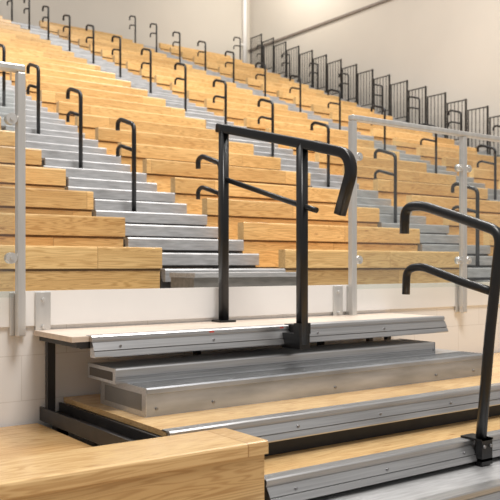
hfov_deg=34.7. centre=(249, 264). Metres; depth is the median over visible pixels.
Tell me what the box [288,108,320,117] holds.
step
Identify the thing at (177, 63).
handrail
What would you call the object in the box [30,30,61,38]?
step
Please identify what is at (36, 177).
bench
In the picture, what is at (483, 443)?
handrail
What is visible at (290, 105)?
step
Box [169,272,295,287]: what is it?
landing step
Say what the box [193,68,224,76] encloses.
step
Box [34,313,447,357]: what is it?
landing platform
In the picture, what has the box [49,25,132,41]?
bench
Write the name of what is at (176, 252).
step
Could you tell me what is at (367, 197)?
step
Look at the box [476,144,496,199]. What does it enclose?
handrail
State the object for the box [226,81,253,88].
step
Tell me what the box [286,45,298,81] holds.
panel
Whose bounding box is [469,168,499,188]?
bench
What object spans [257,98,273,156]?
handrail
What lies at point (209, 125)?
step
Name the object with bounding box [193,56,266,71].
bench
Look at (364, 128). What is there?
bench
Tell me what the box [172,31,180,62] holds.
handrail
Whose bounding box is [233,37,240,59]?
handrail
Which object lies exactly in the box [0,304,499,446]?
wall
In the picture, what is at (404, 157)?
step
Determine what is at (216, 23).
wall
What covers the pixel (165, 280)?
step
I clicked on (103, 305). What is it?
trim
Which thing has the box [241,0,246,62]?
pipe
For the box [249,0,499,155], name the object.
wall
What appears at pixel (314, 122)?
handrail
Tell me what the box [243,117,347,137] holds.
bench
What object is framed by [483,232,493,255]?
bench
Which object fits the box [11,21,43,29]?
step
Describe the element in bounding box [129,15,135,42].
handrail
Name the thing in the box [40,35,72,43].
step
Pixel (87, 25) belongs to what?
handrail
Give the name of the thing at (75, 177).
step
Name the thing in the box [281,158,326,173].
step
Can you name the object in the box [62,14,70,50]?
handrail
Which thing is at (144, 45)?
step
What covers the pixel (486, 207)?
bench
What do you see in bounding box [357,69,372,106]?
panel
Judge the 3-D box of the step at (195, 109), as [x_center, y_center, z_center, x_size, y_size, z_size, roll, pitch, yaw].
[-1.371,-2.716,14.238,1.180,0.250,0.899,0,0,-36]
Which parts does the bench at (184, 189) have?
riser panel, seat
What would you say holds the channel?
on the floor
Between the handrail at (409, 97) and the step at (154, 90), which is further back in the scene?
the handrail at (409, 97)
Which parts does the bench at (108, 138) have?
riser panel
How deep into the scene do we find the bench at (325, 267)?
7.49 m
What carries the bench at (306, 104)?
on the bench at (323, 111)
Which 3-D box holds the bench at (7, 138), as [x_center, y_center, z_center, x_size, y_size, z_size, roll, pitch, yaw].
[-3.668,-1.232,8.171,2.470,0.415,0.635,0,0,-36]
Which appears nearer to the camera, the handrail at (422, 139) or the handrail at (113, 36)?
the handrail at (422, 139)
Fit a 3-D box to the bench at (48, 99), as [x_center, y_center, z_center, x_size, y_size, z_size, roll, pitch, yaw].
[-2.178,-2.276,12.295,2.370,0.415,0.635,0,0,-36]
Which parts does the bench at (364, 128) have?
riser panel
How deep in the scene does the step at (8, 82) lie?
12.09 m
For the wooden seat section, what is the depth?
2.52 m
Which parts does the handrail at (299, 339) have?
plate, post, rail, rail, post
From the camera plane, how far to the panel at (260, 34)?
25.64 m
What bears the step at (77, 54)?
on the step at (89, 60)
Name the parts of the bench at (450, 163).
riser panel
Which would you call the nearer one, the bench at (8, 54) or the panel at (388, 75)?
the bench at (8, 54)
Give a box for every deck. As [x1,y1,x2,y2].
[64,352,499,455]
[264,415,499,499]
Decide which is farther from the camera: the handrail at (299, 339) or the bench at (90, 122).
the bench at (90, 122)
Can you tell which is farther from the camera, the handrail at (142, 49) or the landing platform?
the handrail at (142, 49)
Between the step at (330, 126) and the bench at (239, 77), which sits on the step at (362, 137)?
the step at (330, 126)
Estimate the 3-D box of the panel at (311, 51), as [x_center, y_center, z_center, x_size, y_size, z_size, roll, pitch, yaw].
[1.641,-5.595,23.430,0.036,1.290,0.580,0,0,-36]
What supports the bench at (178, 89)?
on the bench at (196, 97)
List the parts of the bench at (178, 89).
riser panel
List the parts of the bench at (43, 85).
riser panel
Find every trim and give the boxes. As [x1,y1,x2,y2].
[0,282,499,326]
[248,0,389,51]
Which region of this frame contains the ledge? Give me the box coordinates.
[0,423,92,459]
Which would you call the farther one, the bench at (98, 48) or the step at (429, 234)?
the bench at (98, 48)
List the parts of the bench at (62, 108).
riser panel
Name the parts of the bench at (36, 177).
riser panel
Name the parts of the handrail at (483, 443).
plate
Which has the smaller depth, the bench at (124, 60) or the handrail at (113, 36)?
the handrail at (113, 36)
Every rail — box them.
[0,61,24,72]
[348,115,499,142]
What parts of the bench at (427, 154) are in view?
riser panel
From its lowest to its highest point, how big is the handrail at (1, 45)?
0.965 m
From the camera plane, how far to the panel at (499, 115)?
18.17 m
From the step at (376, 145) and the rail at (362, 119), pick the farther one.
the step at (376, 145)
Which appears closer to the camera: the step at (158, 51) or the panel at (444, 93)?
the panel at (444, 93)
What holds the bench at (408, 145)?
on the bench at (427, 154)
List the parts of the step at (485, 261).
riser panel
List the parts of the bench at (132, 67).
riser panel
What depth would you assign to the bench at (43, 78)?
13.03 m
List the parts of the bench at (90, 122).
riser panel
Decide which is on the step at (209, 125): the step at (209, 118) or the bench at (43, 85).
the step at (209, 118)
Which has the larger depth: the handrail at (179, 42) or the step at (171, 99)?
the handrail at (179, 42)
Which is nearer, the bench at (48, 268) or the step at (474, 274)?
the bench at (48, 268)
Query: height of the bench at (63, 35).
0.415 m
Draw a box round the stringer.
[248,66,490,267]
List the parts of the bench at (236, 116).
riser panel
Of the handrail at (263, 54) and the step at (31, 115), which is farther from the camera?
the handrail at (263, 54)
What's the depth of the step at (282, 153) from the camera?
12.07 m
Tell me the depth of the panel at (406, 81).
20.40 m
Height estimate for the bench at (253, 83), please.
0.415 m
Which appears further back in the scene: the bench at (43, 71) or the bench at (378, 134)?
the bench at (378, 134)
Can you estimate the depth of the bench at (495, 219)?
10.26 m
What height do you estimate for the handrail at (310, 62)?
0.965 m
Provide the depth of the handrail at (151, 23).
21.83 m
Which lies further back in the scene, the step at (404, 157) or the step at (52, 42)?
the step at (52, 42)
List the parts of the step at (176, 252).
riser panel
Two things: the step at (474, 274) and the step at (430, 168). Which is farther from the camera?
the step at (430, 168)
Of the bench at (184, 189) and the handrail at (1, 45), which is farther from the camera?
the handrail at (1, 45)
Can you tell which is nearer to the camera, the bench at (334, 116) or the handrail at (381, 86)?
the bench at (334, 116)
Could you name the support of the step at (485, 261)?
on the step at (474, 274)
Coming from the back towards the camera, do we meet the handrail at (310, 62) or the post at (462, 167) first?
the handrail at (310, 62)
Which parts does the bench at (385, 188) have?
riser panel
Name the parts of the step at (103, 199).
riser panel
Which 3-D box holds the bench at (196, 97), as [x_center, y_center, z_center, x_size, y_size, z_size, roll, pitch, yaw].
[-0.366,-3.059,15.892,2.370,0.415,0.635,0,0,-36]
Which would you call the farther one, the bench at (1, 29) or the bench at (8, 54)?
the bench at (1, 29)
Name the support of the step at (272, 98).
on the step at (290, 105)
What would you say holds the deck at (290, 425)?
on the floor
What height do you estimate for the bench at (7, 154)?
0.415 m
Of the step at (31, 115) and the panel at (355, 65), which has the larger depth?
the panel at (355, 65)
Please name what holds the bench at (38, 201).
on the bench at (41, 229)
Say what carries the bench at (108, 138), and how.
on the bench at (143, 151)
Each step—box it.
[0,79,14,88]
[0,87,30,99]
[0,96,47,111]
[0,106,64,124]
[1,118,84,138]
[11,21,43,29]
[20,26,52,33]
[26,133,105,153]
[26,147,129,171]
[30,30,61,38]
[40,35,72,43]
[41,166,156,191]
[51,41,82,49]
[51,44,91,54]
[62,50,106,60]
[64,186,186,213]
[74,56,118,67]
[87,63,132,73]
[92,210,217,238]
[101,69,146,80]
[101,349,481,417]
[115,77,161,88]
[123,237,258,266]
[131,85,177,96]
[144,45,162,50]
[148,93,195,105]
[155,50,174,55]
[160,268,285,287]
[166,102,213,114]
[167,55,186,60]
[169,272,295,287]
[181,60,198,65]
[185,112,233,124]
[192,65,211,70]
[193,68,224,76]
[206,74,238,82]
[206,122,246,129]
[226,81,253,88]
[229,134,277,147]
[236,86,268,95]
[253,93,285,102]
[254,145,295,159]
[273,101,302,109]
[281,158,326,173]
[281,170,358,188]
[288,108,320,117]
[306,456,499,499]
[308,116,338,125]
[309,186,390,205]
[328,124,360,134]
[357,134,381,143]
[357,204,425,223]
[374,143,405,153]
[378,223,458,244]
[399,153,429,163]
[418,244,492,266]
[427,164,456,175]
[456,176,484,187]
[467,268,490,281]
[476,187,499,199]
[477,150,493,155]
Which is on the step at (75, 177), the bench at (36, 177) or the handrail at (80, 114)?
the handrail at (80, 114)
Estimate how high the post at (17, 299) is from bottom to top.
1.145 m
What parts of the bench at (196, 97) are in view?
riser panel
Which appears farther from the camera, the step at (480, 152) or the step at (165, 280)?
the step at (480, 152)
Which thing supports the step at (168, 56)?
on the step at (182, 61)
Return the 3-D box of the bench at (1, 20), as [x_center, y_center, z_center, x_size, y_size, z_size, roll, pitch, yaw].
[-6.877,-5.670,18.763,2.370,0.415,0.635,0,0,-36]
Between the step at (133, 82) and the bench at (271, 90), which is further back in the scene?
the bench at (271, 90)
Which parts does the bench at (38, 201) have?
riser panel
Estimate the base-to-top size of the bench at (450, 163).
0.415 m
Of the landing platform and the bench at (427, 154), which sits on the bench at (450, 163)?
the bench at (427, 154)
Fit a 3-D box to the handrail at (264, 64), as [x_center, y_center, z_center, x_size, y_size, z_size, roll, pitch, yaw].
[0.246,-4.107,18.000,0.100,0.965,0.415,0,0,-36]
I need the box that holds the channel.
[40,342,158,445]
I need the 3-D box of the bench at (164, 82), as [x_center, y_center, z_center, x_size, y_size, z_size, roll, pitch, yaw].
[-1.089,-3.582,16.887,2.370,0.415,0.635,0,0,-36]
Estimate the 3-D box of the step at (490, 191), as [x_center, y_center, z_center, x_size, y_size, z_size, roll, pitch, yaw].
[3.694,-1.150,13.357,1.180,0.250,0.899,0,0,-36]
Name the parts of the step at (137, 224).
riser panel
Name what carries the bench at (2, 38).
on the bench at (5, 43)
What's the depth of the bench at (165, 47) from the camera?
23.44 m
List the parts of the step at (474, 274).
riser panel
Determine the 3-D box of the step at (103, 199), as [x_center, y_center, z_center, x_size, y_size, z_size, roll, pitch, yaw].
[-1.375,-0.628,8.153,1.180,0.250,0.899,0,0,-36]
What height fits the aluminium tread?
0.064 m
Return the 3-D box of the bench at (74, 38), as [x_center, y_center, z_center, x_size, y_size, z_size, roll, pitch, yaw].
[-3.619,-5.409,20.369,2.370,0.415,0.635,0,0,-36]
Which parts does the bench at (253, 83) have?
riser panel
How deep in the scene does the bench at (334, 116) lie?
17.19 m
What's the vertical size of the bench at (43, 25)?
0.415 m
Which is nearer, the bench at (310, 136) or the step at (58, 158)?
the step at (58, 158)
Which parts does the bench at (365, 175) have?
riser panel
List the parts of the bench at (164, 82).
riser panel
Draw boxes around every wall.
[0,0,248,267]
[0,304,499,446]
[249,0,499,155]
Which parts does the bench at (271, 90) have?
riser panel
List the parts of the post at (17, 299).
mounting plate, post, mounting plate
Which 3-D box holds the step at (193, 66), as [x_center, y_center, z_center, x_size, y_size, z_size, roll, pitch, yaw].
[-1.728,-5.065,20.820,1.180,0.250,0.899,0,0,-36]
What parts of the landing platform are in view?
frame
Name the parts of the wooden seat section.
riser panel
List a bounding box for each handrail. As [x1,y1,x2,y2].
[0,44,5,106]
[7,0,12,20]
[23,0,29,29]
[26,63,39,133]
[42,5,48,39]
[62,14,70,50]
[66,87,82,167]
[85,24,94,63]
[111,35,120,76]
[115,118,135,211]
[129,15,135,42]
[141,48,151,92]
[150,23,156,51]
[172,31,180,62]
[174,62,186,111]
[196,154,218,268]
[197,41,205,70]
[211,123,356,349]
[212,79,226,123]
[225,51,234,82]
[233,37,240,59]
[255,62,265,96]
[256,44,264,68]
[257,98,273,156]
[281,53,289,76]
[289,75,300,111]
[309,62,317,89]
[310,121,329,186]
[327,89,340,129]
[339,72,348,101]
[371,105,385,149]
[372,84,382,114]
[374,149,396,222]
[399,201,499,465]
[408,96,419,123]
[420,123,436,173]
[448,110,461,130]
[451,182,483,267]
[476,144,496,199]
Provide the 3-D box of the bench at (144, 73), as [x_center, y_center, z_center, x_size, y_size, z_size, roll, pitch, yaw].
[-1.450,-3.842,17.384,2.370,0.415,0.635,0,0,-36]
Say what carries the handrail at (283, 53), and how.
on the step
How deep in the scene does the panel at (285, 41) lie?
24.35 m
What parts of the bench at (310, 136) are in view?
riser panel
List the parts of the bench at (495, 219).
riser panel, seat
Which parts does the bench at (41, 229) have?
riser panel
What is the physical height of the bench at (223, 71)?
0.415 m
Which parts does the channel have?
post, leg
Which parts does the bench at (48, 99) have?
riser panel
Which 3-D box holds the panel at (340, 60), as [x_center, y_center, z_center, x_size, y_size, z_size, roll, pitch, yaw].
[2.364,-5.073,22.435,0.036,1.290,0.580,0,0,-36]
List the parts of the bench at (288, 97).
riser panel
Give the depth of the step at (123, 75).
16.11 m
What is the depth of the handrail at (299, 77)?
16.87 m
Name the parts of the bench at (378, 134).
riser panel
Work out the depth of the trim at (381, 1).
23.34 m
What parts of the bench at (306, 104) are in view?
riser panel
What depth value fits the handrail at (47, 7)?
18.74 m
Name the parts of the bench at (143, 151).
riser panel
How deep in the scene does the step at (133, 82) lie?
15.60 m
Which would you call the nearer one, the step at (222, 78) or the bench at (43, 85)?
the bench at (43, 85)
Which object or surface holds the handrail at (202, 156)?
on the step at (165, 280)
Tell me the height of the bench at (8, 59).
0.415 m
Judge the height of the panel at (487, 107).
1.290 m
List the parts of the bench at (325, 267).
seat, riser panel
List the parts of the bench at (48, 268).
riser panel, seat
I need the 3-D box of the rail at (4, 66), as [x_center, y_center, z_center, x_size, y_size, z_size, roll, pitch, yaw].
[-1.613,-0.852,3.031,1.554,0.034,0.044,0,0,-36]
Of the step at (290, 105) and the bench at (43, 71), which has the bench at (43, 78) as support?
the bench at (43, 71)
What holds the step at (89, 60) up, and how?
on the step at (103, 67)
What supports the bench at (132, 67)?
on the bench at (144, 73)
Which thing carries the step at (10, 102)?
on the step at (31, 115)
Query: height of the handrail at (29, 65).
0.965 m
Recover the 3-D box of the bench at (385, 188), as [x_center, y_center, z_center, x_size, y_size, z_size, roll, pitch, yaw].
[2.526,-0.972,11.911,2.370,0.415,0.635,0,0,-36]
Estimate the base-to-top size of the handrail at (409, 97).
0.965 m
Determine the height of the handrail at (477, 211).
0.965 m
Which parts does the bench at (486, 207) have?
seat, riser panel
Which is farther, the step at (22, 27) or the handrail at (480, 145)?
the step at (22, 27)
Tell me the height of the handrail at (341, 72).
0.965 m
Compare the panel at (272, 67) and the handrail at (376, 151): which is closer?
the handrail at (376, 151)
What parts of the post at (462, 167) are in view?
mounting plate, post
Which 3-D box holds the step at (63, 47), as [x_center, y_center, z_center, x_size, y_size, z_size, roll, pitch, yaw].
[-4.263,-4.804,18.218,1.180,0.250,0.899,0,0,-36]
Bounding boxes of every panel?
[250,34,261,67]
[262,37,273,72]
[274,41,285,77]
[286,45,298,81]
[299,50,312,87]
[313,54,326,92]
[327,59,341,98]
[342,64,356,102]
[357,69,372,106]
[373,74,389,115]
[390,80,407,122]
[408,86,426,124]
[427,92,445,137]
[447,99,466,139]
[467,106,488,154]
[489,115,499,156]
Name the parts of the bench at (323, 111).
riser panel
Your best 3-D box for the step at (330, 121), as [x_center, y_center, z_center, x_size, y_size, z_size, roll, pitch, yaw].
[1.164,-2.977,16.840,1.180,0.250,0.899,0,0,-36]
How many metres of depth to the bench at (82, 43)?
19.38 m
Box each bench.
[0,18,10,22]
[0,21,19,27]
[0,25,29,32]
[0,28,39,38]
[0,32,50,43]
[0,36,61,49]
[0,40,73,56]
[0,46,86,63]
[0,50,100,70]
[0,56,114,78]
[0,66,130,87]
[0,130,14,146]
[0,146,41,166]
[0,164,65,189]
[0,186,92,215]
[0,213,124,246]
[0,245,161,290]
[10,72,147,96]
[26,80,165,105]
[39,20,121,37]
[40,90,184,116]
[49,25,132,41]
[56,101,205,128]
[58,29,143,46]
[67,34,154,51]
[75,114,218,139]
[78,39,166,56]
[89,44,178,61]
[95,127,253,154]
[101,49,191,67]
[113,55,205,73]
[118,142,280,172]
[126,61,220,79]
[140,68,235,86]
[143,159,310,192]
[154,75,252,94]
[159,43,230,57]
[169,47,241,61]
[170,82,269,100]
[171,177,339,214]
[181,52,254,66]
[187,90,287,109]
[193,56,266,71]
[202,198,379,239]
[204,99,307,118]
[206,61,279,76]
[218,67,293,81]
[223,108,327,127]
[231,72,308,87]
[238,222,419,266]
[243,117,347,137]
[246,78,323,93]
[261,84,338,99]
[265,128,373,148]
[277,90,356,106]
[278,249,458,284]
[289,144,398,161]
[293,97,373,113]
[311,104,392,119]
[315,152,426,174]
[330,112,350,126]
[343,165,455,190]
[357,122,432,136]
[370,128,453,144]
[373,179,487,206]
[393,137,476,154]
[406,195,499,224]
[416,147,499,165]
[442,157,499,176]
[443,213,499,244]
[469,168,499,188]
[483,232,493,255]
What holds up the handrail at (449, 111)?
on the step at (480, 152)
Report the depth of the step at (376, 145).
15.27 m
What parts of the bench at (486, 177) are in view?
seat, riser panel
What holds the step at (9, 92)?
on the step at (10, 102)
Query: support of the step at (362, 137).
on the step at (376, 145)
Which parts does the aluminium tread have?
plate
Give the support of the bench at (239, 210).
on the bench at (265, 240)
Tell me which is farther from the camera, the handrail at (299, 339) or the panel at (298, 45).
the panel at (298, 45)
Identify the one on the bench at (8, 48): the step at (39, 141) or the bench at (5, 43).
the bench at (5, 43)
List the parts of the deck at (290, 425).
riser panel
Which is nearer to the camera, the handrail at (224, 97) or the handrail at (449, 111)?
the handrail at (224, 97)
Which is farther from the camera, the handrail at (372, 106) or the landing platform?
the handrail at (372, 106)
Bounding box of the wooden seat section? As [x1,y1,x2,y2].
[0,428,268,499]
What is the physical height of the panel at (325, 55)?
1.290 m
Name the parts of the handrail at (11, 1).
post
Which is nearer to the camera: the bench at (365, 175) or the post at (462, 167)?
the post at (462, 167)
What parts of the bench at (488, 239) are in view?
seat, riser panel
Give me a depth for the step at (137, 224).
7.42 m
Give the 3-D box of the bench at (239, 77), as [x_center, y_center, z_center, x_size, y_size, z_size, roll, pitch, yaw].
[0.398,-4.625,21.008,2.460,0.415,0.635,0,0,-36]
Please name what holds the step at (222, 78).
on the step at (237, 84)
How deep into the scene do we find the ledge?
3.17 m
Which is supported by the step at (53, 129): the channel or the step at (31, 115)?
the step at (31, 115)
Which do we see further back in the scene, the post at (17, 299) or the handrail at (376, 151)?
the handrail at (376, 151)
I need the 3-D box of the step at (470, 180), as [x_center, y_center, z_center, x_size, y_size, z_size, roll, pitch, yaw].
[3.333,-1.411,13.855,1.180,0.250,0.899,0,0,-36]
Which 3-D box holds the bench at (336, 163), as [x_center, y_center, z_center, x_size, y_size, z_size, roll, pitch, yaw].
[1.803,-1.494,12.906,2.370,0.415,0.635,0,0,-36]
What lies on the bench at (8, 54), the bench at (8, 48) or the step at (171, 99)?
the bench at (8, 48)
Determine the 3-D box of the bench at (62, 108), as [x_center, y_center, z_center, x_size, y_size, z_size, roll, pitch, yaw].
[-1.816,-2.015,11.797,2.370,0.415,0.635,0,0,-36]
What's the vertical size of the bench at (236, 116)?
0.415 m
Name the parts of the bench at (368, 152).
riser panel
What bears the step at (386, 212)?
on the step at (429, 234)
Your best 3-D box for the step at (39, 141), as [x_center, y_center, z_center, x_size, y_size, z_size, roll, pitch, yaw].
[-2.460,-1.411,9.646,1.180,0.250,0.899,0,0,-36]
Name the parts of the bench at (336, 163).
riser panel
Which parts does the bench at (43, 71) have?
riser panel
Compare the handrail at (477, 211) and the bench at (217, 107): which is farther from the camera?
the bench at (217, 107)
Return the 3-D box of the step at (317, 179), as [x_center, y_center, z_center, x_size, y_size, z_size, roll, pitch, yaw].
[0.798,-1.150,11.253,1.180,0.250,0.899,0,0,-36]
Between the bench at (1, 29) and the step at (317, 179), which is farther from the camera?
the bench at (1, 29)
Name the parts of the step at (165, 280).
riser panel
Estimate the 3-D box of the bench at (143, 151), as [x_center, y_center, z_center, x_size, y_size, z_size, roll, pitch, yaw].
[-0.732,-1.232,10.305,2.370,0.415,0.635,0,0,-36]
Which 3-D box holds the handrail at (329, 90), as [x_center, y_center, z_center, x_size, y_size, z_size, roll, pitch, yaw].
[1.692,-3.063,16.010,0.100,0.965,0.415,0,0,-36]
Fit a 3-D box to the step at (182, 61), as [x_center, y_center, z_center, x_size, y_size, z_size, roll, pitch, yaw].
[-2.090,-5.326,21.318,1.180,0.250,0.899,0,0,-36]
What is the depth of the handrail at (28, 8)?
19.73 m
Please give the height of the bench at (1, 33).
0.415 m
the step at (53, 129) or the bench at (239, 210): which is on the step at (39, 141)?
the step at (53, 129)
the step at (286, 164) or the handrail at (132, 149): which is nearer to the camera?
the handrail at (132, 149)
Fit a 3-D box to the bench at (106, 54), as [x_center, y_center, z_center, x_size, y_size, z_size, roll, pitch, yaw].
[-2.535,-4.625,18.877,2.370,0.415,0.635,0,0,-36]
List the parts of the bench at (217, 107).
riser panel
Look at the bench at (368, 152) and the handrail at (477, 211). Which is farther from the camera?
the bench at (368, 152)
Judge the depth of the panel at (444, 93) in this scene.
19.32 m
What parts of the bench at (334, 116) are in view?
seat, riser panel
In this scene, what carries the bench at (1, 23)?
on the bench at (1, 26)
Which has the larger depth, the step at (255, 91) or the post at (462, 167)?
the step at (255, 91)
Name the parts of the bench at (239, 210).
seat, riser panel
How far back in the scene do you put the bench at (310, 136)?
13.58 m
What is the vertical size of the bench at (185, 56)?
0.415 m
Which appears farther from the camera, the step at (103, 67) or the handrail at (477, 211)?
the step at (103, 67)
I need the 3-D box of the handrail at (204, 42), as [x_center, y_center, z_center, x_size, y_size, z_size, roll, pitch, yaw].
[-1.200,-5.151,19.991,0.100,0.965,0.415,0,0,-36]
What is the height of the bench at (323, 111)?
0.415 m
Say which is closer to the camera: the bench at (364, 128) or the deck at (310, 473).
the deck at (310, 473)
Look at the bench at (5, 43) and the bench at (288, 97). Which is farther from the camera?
the bench at (288, 97)
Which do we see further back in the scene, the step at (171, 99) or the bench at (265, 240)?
the step at (171, 99)
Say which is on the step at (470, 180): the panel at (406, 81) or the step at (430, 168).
the step at (430, 168)
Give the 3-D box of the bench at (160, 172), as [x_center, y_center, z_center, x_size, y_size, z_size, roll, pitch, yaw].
[-0.370,-0.972,9.807,2.370,0.415,0.635,0,0,-36]
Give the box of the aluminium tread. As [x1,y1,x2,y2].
[88,339,434,384]
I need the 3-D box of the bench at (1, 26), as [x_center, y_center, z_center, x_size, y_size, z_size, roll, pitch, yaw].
[-6.154,-5.147,17.767,2.370,0.415,0.635,0,0,-36]
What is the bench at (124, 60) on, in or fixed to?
on the bench at (132, 67)
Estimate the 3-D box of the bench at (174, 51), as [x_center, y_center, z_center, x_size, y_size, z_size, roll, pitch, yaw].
[-1.410,-5.931,23.495,2.460,0.415,0.635,0,0,-36]
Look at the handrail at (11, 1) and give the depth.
20.73 m
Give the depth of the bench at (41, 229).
6.36 m
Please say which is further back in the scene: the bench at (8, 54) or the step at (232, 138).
the bench at (8, 54)
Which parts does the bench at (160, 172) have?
riser panel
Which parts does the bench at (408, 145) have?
riser panel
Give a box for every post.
[4,72,50,336]
[333,120,362,315]
[454,136,471,312]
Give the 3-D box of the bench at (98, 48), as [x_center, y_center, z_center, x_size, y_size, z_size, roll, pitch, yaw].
[-2.897,-4.886,19.374,2.370,0.415,0.635,0,0,-36]
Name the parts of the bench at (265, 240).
seat, riser panel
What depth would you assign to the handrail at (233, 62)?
18.86 m
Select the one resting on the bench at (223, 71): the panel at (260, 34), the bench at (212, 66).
the bench at (212, 66)
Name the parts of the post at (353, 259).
mounting plate, mounting plate, post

